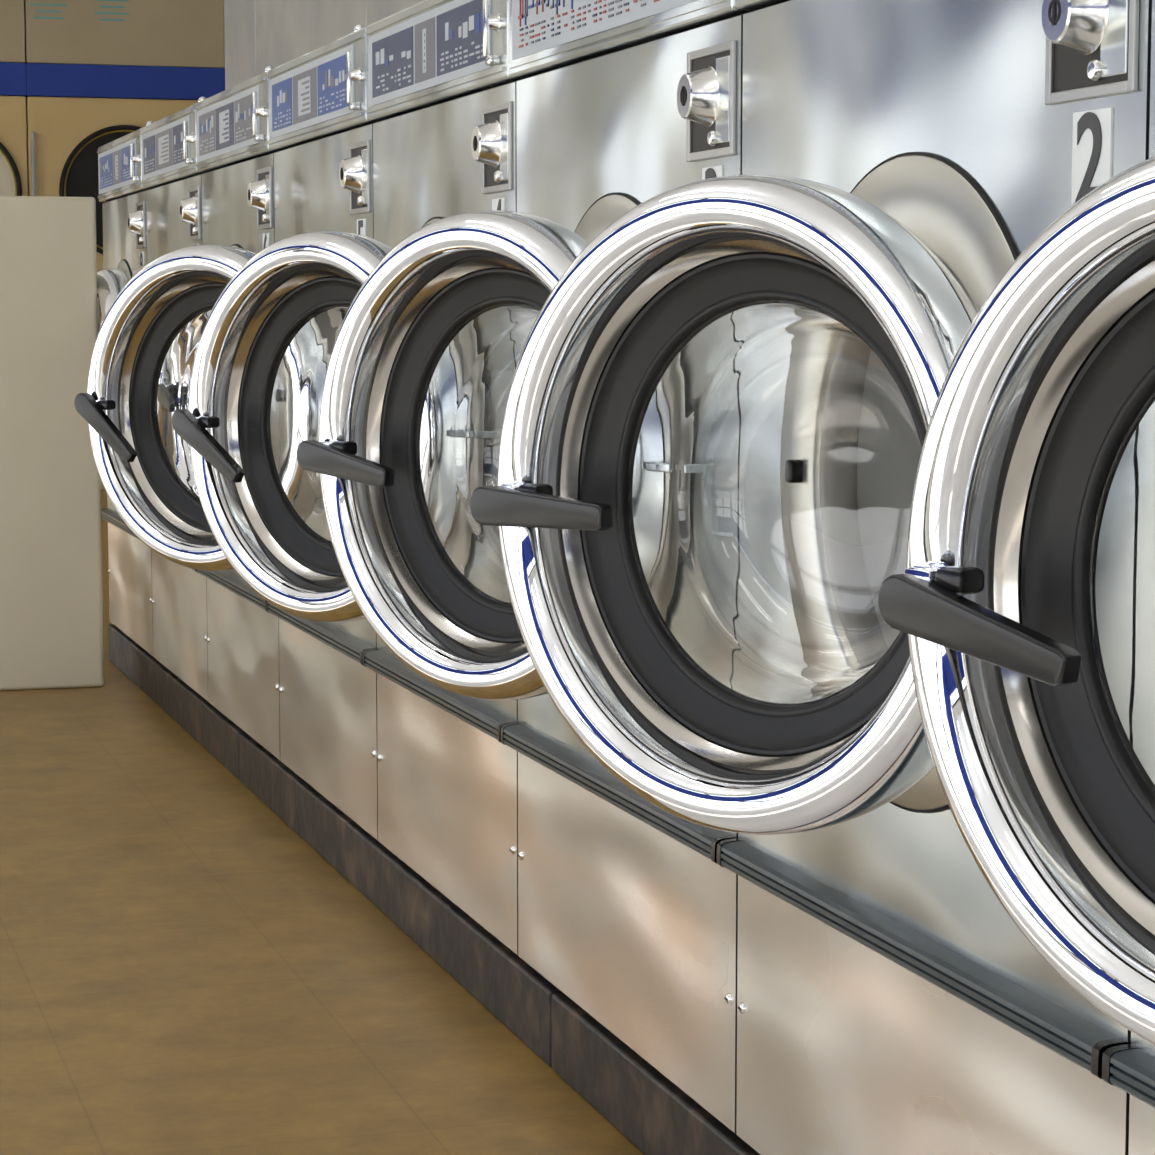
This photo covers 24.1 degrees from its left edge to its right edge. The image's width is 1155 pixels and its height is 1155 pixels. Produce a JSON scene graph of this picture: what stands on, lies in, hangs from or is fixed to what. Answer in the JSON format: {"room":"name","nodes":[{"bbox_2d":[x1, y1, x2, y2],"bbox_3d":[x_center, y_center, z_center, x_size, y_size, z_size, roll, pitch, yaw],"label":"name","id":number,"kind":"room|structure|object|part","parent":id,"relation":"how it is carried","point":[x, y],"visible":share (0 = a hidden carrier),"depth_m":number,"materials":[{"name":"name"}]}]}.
{"room":"laundry","nodes":[
{"label":"laundry","id":0,"kind":"room"},
{"bbox_2d":[224,28,224,67],"bbox_3d":[-3.765,-1.854,11.979,6.300,3.100,0.150,-2,6,-17],"label":"wall","id":1,"kind":"structure","parent":0,"point":[224,28],"depth_m":12.51,"materials":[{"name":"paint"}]},
{"bbox_2d":[0,490,643,1154],"bbox_3d":[-0.742,0.087,7.564,2.950,0.100,10.400,-2,6,-17],"label":"floor","id":2,"kind":"structure","parent":0,"point":[182,972],"depth_m":3.12,"materials":[{"name":"plastic"}]},
{"bbox_2d":[0,0,27,195],"bbox_3d":[-2.812,-1.828,11.814,0.740,2.880,0.695,-2,6,-17],"label":"dryer","id":3,"kind":"object","parent":2,"relation":"on","point":[13,75],"visible":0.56,"depth_m":11.58,"materials":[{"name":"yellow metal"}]},
{"bbox_3d":[-2.668,-1.655,11.533,0.581,0.581,0.026,-2,6,-17],"label":"dryer door","id":4,"kind":"part","parent":3,"relation":"part of","materials":[{"name":"black"}]},
{"bbox_3d":[-2.818,-2.746,11.740,0.734,1.038,0.660,-2,6,-17],"label":"panel","id":5,"kind":"part","parent":3,"relation":"part of","materials":[{"name":"beige metal"}]},
{"bbox_2d":[0,196,103,690],"bbox_3d":[-1.601,-0.261,5.425,1.264,1.010,0.100,-2,6,-17],"label":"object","id":6,"kind":"object","parent":2,"relation":"on","point":[51,598],"visible":0.92,"depth_m":5.53,"materials":[{"name":"beige laminate"}]},
{"bbox_2d":[24,0,224,489],"bbox_3d":[-2.049,-1.851,12.050,0.860,2.880,0.695,-2,6,-17],"label":"dryer","id":7,"kind":"object","parent":2,"relation":"on","point":[98,71],"visible":0.34,"depth_m":11.69,"materials":[{"name":"beige metal"}]},
{"bbox_3d":[-2.341,-1.734,11.623,0.018,0.370,0.035,-2,6,-17],"label":"door pull","id":8,"kind":"part","parent":7,"relation":"part of","materials":[{"name":"silver metal"}]},
{"bbox_3d":[-1.962,-1.676,11.752,0.581,0.581,0.026,-2,6,-17],"label":"dryer door","id":9,"kind":"part","parent":7,"relation":"part of","materials":[{"name":"black"}]},
{"bbox_3d":[-2.054,-2.769,11.977,0.854,1.038,0.660,-2,6,-17],"label":"panel","id":10,"kind":"part","parent":7,"relation":"part of","materials":[{"name":"beige metal"}]},
{"bbox_2d":[108,624,760,1154],"bbox_3d":[0.041,0.380,3.633,0.644,0.083,5.290,-2,6,-17],"label":"baseboard","id":11,"kind":"structure","parent":2,"relation":"on","point":[653,1113],"depth_m":3.10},
{"bbox_2d":[97,121,153,655],"bbox_3d":[-0.679,-0.420,5.765,0.752,1.089,0.659,-2,6,-17],"label":"washing machine","id":12,"kind":"object","parent":11,"relation":"on","point":[119,160],"visible":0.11,"depth_m":5.63,"materials":[{"name":"grey metal"}]},
{"bbox_3d":[-0.983,-0.424,5.662,0.066,0.446,0.446,-2,6,-17],"label":"door","id":13,"kind":"part","parent":12,"relation":"part of","materials":[{"name":"silver metal"}]},
{"bbox_3d":[-0.966,-0.859,5.657,0.003,0.086,0.577,-2,6,-17],"label":"instruction panel","id":14,"kind":"part","parent":12,"relation":"part of","materials":[{"name":"grey"}]},
{"bbox_3d":[-0.958,-0.113,5.708,0.023,0.022,0.658,-2,6,-17],"label":"bumper rail","id":15,"kind":"part","parent":12,"relation":"part of","materials":[{"name":"plastic"}]},
{"bbox_3d":[-0.908,-0.859,5.651,0.112,0.119,0.659,-2,6,-17],"label":"control panel","id":16,"kind":"part","parent":12,"relation":"part of","materials":[{"name":"silver metal"}]},
{"bbox_3d":[-0.947,-0.459,5.678,0.008,0.674,0.659,-2,6,-17],"label":"panel","id":17,"kind":"part","parent":12,"relation":"part of","materials":[{"name":"silver metal"}]},
{"bbox_3d":[-0.947,0.004,5.723,0.008,0.247,0.659,-2,6,-17],"label":"access panel","id":18,"kind":"part","parent":12,"relation":"part of","materials":[{"name":"silver metal"}]},
{"bbox_3d":[-0.879,-0.823,5.356,0.016,0.074,0.020,-2,6,-17],"label":"selector lever","id":19,"kind":"part","parent":12,"relation":"part of","materials":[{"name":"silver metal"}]},
{"bbox_2d":[132,97,207,700],"bbox_3d":[-0.482,-0.358,5.135,0.752,1.089,0.659,-2,6,-17],"label":"washing machine","id":20,"kind":"object","parent":11,"relation":"on","point":[171,175],"visible":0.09,"depth_m":5.02,"materials":[{"name":"grey metal"}]},
{"bbox_3d":[-0.786,-0.362,5.032,0.066,0.446,0.446,-2,6,-17],"label":"door","id":21,"kind":"part","parent":20,"relation":"part of","materials":[{"name":"silver metal"}]},
{"bbox_3d":[-0.769,-0.797,5.027,0.003,0.086,0.577,-2,6,-17],"label":"instruction panel","id":22,"kind":"part","parent":20,"relation":"part of","materials":[{"name":"grey"}]},
{"bbox_3d":[-0.711,-0.797,5.021,0.112,0.119,0.659,-2,6,-17],"label":"control panel","id":23,"kind":"part","parent":20,"relation":"part of","materials":[{"name":"silver metal"}]},
{"bbox_3d":[-0.750,-0.397,5.048,0.008,0.674,0.659,-2,6,-17],"label":"panel","id":24,"kind":"part","parent":20,"relation":"part of","materials":[{"name":"silver metal"}]},
{"bbox_3d":[-0.750,0.066,5.093,0.008,0.247,0.659,-2,6,-17],"label":"access panel","id":25,"kind":"part","parent":20,"relation":"part of","materials":[{"name":"silver metal"}]},
{"bbox_3d":[-0.682,-0.761,4.726,0.016,0.074,0.020,-2,6,-17],"label":"selector lever","id":26,"kind":"part","parent":20,"relation":"part of","materials":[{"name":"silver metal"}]},
{"bbox_2d":[74,24,378,839],"bbox_3d":[-0.203,-0.231,3.839,0.993,1.089,0.659,-2,6,-17],"label":"washing machine","id":27,"kind":"object","parent":11,"relation":"on","point":[147,342],"visible":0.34,"depth_m":3.76,"materials":[{"name":"grey metal"}]},
{"bbox_3d":[-0.666,-0.241,3.771,0.042,0.014,0.022,4,7,37],"label":"handle mount","id":28,"kind":"part","parent":27,"relation":"part of","materials":[{"name":"black plastic"}]},
{"bbox_3d":[-0.656,-0.209,3.749,0.135,0.028,0.013,46,29,24],"label":"door handle","id":29,"kind":"part","parent":27,"relation":"part of","materials":[{"name":"black plastic"}]},
{"bbox_3d":[-0.503,-0.231,3.693,0.446,0.446,0.066,4,7,37],"label":"door","id":30,"kind":"part","parent":27,"relation":"part of","materials":[{"name":"silver metal"}]},
{"bbox_3d":[-0.458,-0.237,3.753,0.281,0.281,0.090,4,7,37],"label":"door glass","id":31,"kind":"part","parent":27,"relation":"part of","materials":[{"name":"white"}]},
{"bbox_3d":[-0.375,-0.673,3.767,0.003,0.086,0.577,-2,6,-17],"label":"instruction panel","id":32,"kind":"part","parent":27,"relation":"part of","materials":[{"name":"blue"}]},
{"bbox_3d":[-0.367,0.073,3.818,0.023,0.022,0.658,-2,6,-17],"label":"bumper rail","id":33,"kind":"part","parent":27,"relation":"part of","materials":[{"name":"plastic"}]},
{"bbox_3d":[-0.317,-0.673,3.760,0.112,0.119,0.659,-2,6,-17],"label":"control panel","id":34,"kind":"part","parent":27,"relation":"part of","materials":[{"name":"silver metal"}]},
{"bbox_3d":[-0.356,-0.273,3.788,0.008,0.674,0.659,-2,6,-17],"label":"panel","id":35,"kind":"part","parent":27,"relation":"part of","materials":[{"name":"silver metal"}]},
{"bbox_3d":[-0.356,0.190,3.833,0.008,0.247,0.659,-2,6,-17],"label":"access panel","id":36,"kind":"part","parent":27,"relation":"part of","materials":[{"name":"silver metal"}]},
{"bbox_3d":[-0.288,-0.638,3.466,0.016,0.074,0.020,-2,6,-17],"label":"selector lever","id":37,"kind":"part","parent":27,"relation":"part of","materials":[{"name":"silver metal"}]},
{"bbox_3d":[-0.302,-0.756,3.757,0.018,0.027,0.018,-2,6,-17],"label":"lid knob","id":38,"kind":"part","parent":27,"relation":"part of","materials":[{"name":"silver metal"}]},
{"bbox_2d":[195,66,279,759],"bbox_3d":[-0.285,-0.296,4.505,0.752,1.089,0.659,-2,6,-17],"label":"washing machine","id":39,"kind":"object","parent":11,"relation":"on","point":[232,124],"visible":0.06,"depth_m":4.38,"materials":[{"name":"grey metal"}]},
{"bbox_3d":[-0.572,-0.735,4.397,0.003,0.086,0.577,-2,6,-17],"label":"instruction panel","id":40,"kind":"part","parent":39,"relation":"part of","materials":[{"name":"grey"}]},
{"bbox_3d":[-0.564,0.011,4.448,0.023,0.022,0.658,-2,6,-17],"label":"bumper rail","id":41,"kind":"part","parent":39,"relation":"part of","materials":[{"name":"plastic"}]},
{"bbox_3d":[-0.514,-0.735,4.390,0.112,0.119,0.659,-2,6,-17],"label":"control panel","id":42,"kind":"part","parent":39,"relation":"part of","materials":[{"name":"silver metal"}]},
{"bbox_3d":[-0.553,-0.335,4.418,0.008,0.674,0.659,-2,6,-17],"label":"panel","id":43,"kind":"part","parent":39,"relation":"part of","materials":[{"name":"silver metal"}]},
{"bbox_3d":[-0.553,0.128,4.463,0.008,0.247,0.659,-2,6,-17],"label":"access panel","id":44,"kind":"part","parent":39,"relation":"part of","materials":[{"name":"silver metal"}]},
{"bbox_3d":[-0.485,-0.700,4.096,0.016,0.074,0.020,-2,6,-17],"label":"selector lever","id":45,"kind":"part","parent":39,"relation":"part of","materials":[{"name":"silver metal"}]},
{"bbox_3d":[-0.499,-0.818,4.387,0.018,0.027,0.018,-2,6,-17],"label":"lid knob","id":46,"kind":"part","parent":39,"relation":"part of","materials":[{"name":"silver metal"}]},
{"bbox_2d":[172,0,523,954],"bbox_3d":[0.012,-0.169,3.215,0.954,1.089,0.659,-2,6,-17],"label":"washing machine","id":47,"kind":"object","parent":11,"relation":"on","point":[441,89],"visible":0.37,"depth_m":3.16,"materials":[{"name":"grey metal"}]},
{"bbox_3d":[-0.442,-0.183,3.179,0.042,0.014,0.022,5,8,43],"label":"handle mount","id":48,"kind":"part","parent":47,"relation":"part of","materials":[{"name":"black plastic"}]},
{"bbox_3d":[-0.432,-0.154,3.154,0.013,0.028,0.135,-6,39,-46],"label":"door handle","id":49,"kind":"part","parent":47,"relation":"part of","materials":[{"name":"black plastic"}]},
{"bbox_3d":[-0.289,-0.171,3.083,0.446,0.446,0.066,5,8,43],"label":"door","id":50,"kind":"part","parent":47,"relation":"part of","materials":[{"name":"silver metal"}]},
{"bbox_3d":[-0.236,-0.176,3.138,0.281,0.281,0.090,5,8,43],"label":"door glass","id":51,"kind":"part","parent":47,"relation":"part of","materials":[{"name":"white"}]},
{"bbox_3d":[-0.178,-0.611,3.136,0.003,0.086,0.577,-2,6,-17],"label":"instruction panel","id":52,"kind":"part","parent":47,"relation":"part of","materials":[{"name":"grey"}]},
{"bbox_3d":[-0.170,0.135,3.188,0.023,0.022,0.658,-2,6,-17],"label":"bumper rail","id":53,"kind":"part","parent":47,"relation":"part of","materials":[{"name":"plastic"}]},
{"bbox_3d":[-0.120,-0.611,3.130,0.112,0.119,0.659,-2,6,-17],"label":"control panel","id":54,"kind":"part","parent":47,"relation":"part of","materials":[{"name":"silver metal"}]},
{"bbox_3d":[-0.159,-0.211,3.158,0.008,0.674,0.659,-2,6,-17],"label":"panel","id":55,"kind":"part","parent":47,"relation":"part of","materials":[{"name":"silver metal"}]},
{"bbox_3d":[-0.159,0.252,3.203,0.008,0.247,0.659,-2,6,-17],"label":"access panel","id":56,"kind":"part","parent":47,"relation":"part of","materials":[{"name":"silver metal"}]},
{"bbox_3d":[-0.091,-0.576,2.836,0.016,0.074,0.020,-2,6,-17],"label":"selector lever","id":57,"kind":"part","parent":47,"relation":"part of","materials":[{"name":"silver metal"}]},
{"bbox_2d":[297,0,751,1132],"bbox_3d":[0.218,-0.108,2.588,0.934,1.089,0.659,-2,6,-17],"label":"washing machine","id":58,"kind":"object","parent":11,"relation":"on","point":[627,907],"visible":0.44,"depth_m":2.54,"materials":[{"name":"grey metal"}]},
{"bbox_3d":[-0.230,-0.123,2.566,0.022,0.014,0.042,-5,8,-43],"label":"handle mount","id":59,"kind":"part","parent":58,"relation":"part of","materials":[{"name":"black plastic"}]},
{"bbox_3d":[-0.219,-0.106,2.537,0.013,0.028,0.135,-5,16,-43],"label":"door handle","id":60,"kind":"part","parent":58,"relation":"part of","materials":[{"name":"black plastic"}]},
{"bbox_3d":[-0.082,-0.110,2.462,0.066,0.446,0.446,-5,8,-43],"label":"door","id":61,"kind":"part","parent":58,"relation":"part of","materials":[{"name":"silver metal"}]},
{"bbox_3d":[-0.027,-0.115,2.514,0.090,0.281,0.281,-5,8,-43],"label":"door glass","id":62,"kind":"part","parent":58,"relation":"part of","materials":[{"name":"white"}]},
{"bbox_3d":[0.019,-0.549,2.506,0.003,0.086,0.577,-2,6,-17],"label":"instruction panel","id":63,"kind":"part","parent":58,"relation":"part of","materials":[{"name":"grey"}]},
{"bbox_3d":[0.027,0.197,2.558,0.023,0.022,0.658,-2,6,-17],"label":"bumper rail","id":64,"kind":"part","parent":58,"relation":"part of","materials":[{"name":"plastic"}]},
{"bbox_3d":[0.038,0.314,2.573,0.008,0.247,0.659,-2,6,-17],"label":"access panel","id":65,"kind":"part","parent":58,"relation":"part of","materials":[{"name":"silver metal"}]},
{"bbox_3d":[0.038,-0.150,2.527,0.008,0.674,0.659,-2,6,-17],"label":"panel","id":66,"kind":"part","parent":58,"relation":"part of","materials":[{"name":"silver metal"}]},
{"bbox_3d":[0.077,-0.549,2.500,0.112,0.119,0.659,-2,6,-17],"label":"control panel","id":67,"kind":"part","parent":58,"relation":"part of","materials":[{"name":"silver metal"}]},
{"bbox_2d":[470,0,1151,1154],"bbox_3d":[0.412,-0.046,1.957,0.942,1.089,0.659,-2,6,-17],"label":"washing machine","id":68,"kind":"object","parent":11,"relation":"on","point":[717,416],"visible":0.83,"depth_m":1.90,"materials":[{"name":"grey metal"}]},
{"bbox_3d":[-0.038,-0.060,1.930,0.022,0.014,0.042,-5,8,-44],"label":"handle mount","id":69,"kind":"part","parent":68,"relation":"part of","materials":[{"name":"black plastic"}]},
{"bbox_3d":[-0.027,-0.047,1.900,0.013,0.028,0.135,-5,9,-44],"label":"door handle","id":70,"kind":"part","parent":68,"relation":"part of","materials":[{"name":"black plastic"}]},
{"bbox_3d":[0.111,-0.048,1.829,0.066,0.446,0.446,-5,8,-44],"label":"door","id":71,"kind":"part","parent":68,"relation":"part of","materials":[{"name":"silver metal"}]},
{"bbox_3d":[0.274,-0.487,1.870,0.112,0.119,0.659,-2,6,-17],"label":"control panel","id":72,"kind":"part","parent":68,"relation":"part of","materials":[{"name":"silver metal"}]},
{"bbox_3d":[0.165,-0.053,1.882,0.090,0.281,0.281,-5,8,-44],"label":"door glass","id":73,"kind":"part","parent":68,"relation":"part of","materials":[{"name":"white"}]},
{"bbox_3d":[0.224,0.258,1.928,0.023,0.022,0.658,-2,6,-17],"label":"bumper rail","id":74,"kind":"part","parent":68,"relation":"part of","materials":[{"name":"plastic"}]},
{"bbox_3d":[0.235,0.376,1.943,0.008,0.247,0.659,-2,6,-17],"label":"access panel","id":75,"kind":"part","parent":68,"relation":"part of","materials":[{"name":"silver metal"}]},
{"bbox_3d":[0.235,-0.088,1.897,0.008,0.674,0.659,-2,6,-17],"label":"panel","id":76,"kind":"part","parent":68,"relation":"part of","materials":[{"name":"silver metal"}]},
{"bbox_2d":[878,0,1154,1154],"bbox_3d":[0.638,0.015,1.336,0.881,1.089,0.659,-2,6,-17],"label":"washing machine","id":77,"kind":"object","parent":11,"relation":"on","point":[1024,598],"visible":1,"depth_m":1.38,"materials":[{"name":"grey metal"}]},
{"bbox_3d":[0.188,0.001,1.389,0.022,0.014,0.042,-4,7,-36],"label":"handle mount","id":78,"kind":"part","parent":77,"relation":"part of","materials":[{"name":"black plastic"}]},
{"bbox_3d":[0.199,0.026,1.353,0.013,0.028,0.135,-4,18,-36],"label":"door handle","id":79,"kind":"part","parent":77,"relation":"part of","materials":[{"name":"black plastic"}]},
{"bbox_3d":[0.321,0.015,1.268,0.066,0.446,0.446,-4,7,-36],"label":"door","id":80,"kind":"part","parent":77,"relation":"part of","materials":[{"name":"silver metal"}]},
{"bbox_3d":[0.383,0.011,1.312,0.090,0.281,0.281,-4,7,-36],"label":"door glass","id":81,"kind":"part","parent":77,"relation":"part of","materials":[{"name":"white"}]},
{"bbox_3d":[0.421,0.320,1.298,0.023,0.022,0.658,-2,6,-17],"label":"bumper rail","id":82,"kind":"part","parent":77,"relation":"part of","materials":[{"name":"plastic"}]},
{"bbox_3d":[0.432,0.437,1.313,0.008,0.247,0.659,-2,6,-17],"label":"access panel","id":83,"kind":"part","parent":77,"relation":"part of","materials":[{"name":"silver metal"}]},
{"bbox_3d":[0.432,-0.026,1.267,0.008,0.674,0.659,-2,6,-17],"label":"panel","id":84,"kind":"part","parent":77,"relation":"part of","materials":[{"name":"silver metal"}]},
{"bbox_2d":[224,0,423,89],"bbox_3d":[0.182,-1.587,3.484,0.380,1.769,5.290,-2,6,-17],"label":"wall","id":85,"kind":"structure","parent":0,"point":[259,34],"depth_m":5.37,"materials":[{"name":"grey paint"}]}
]}

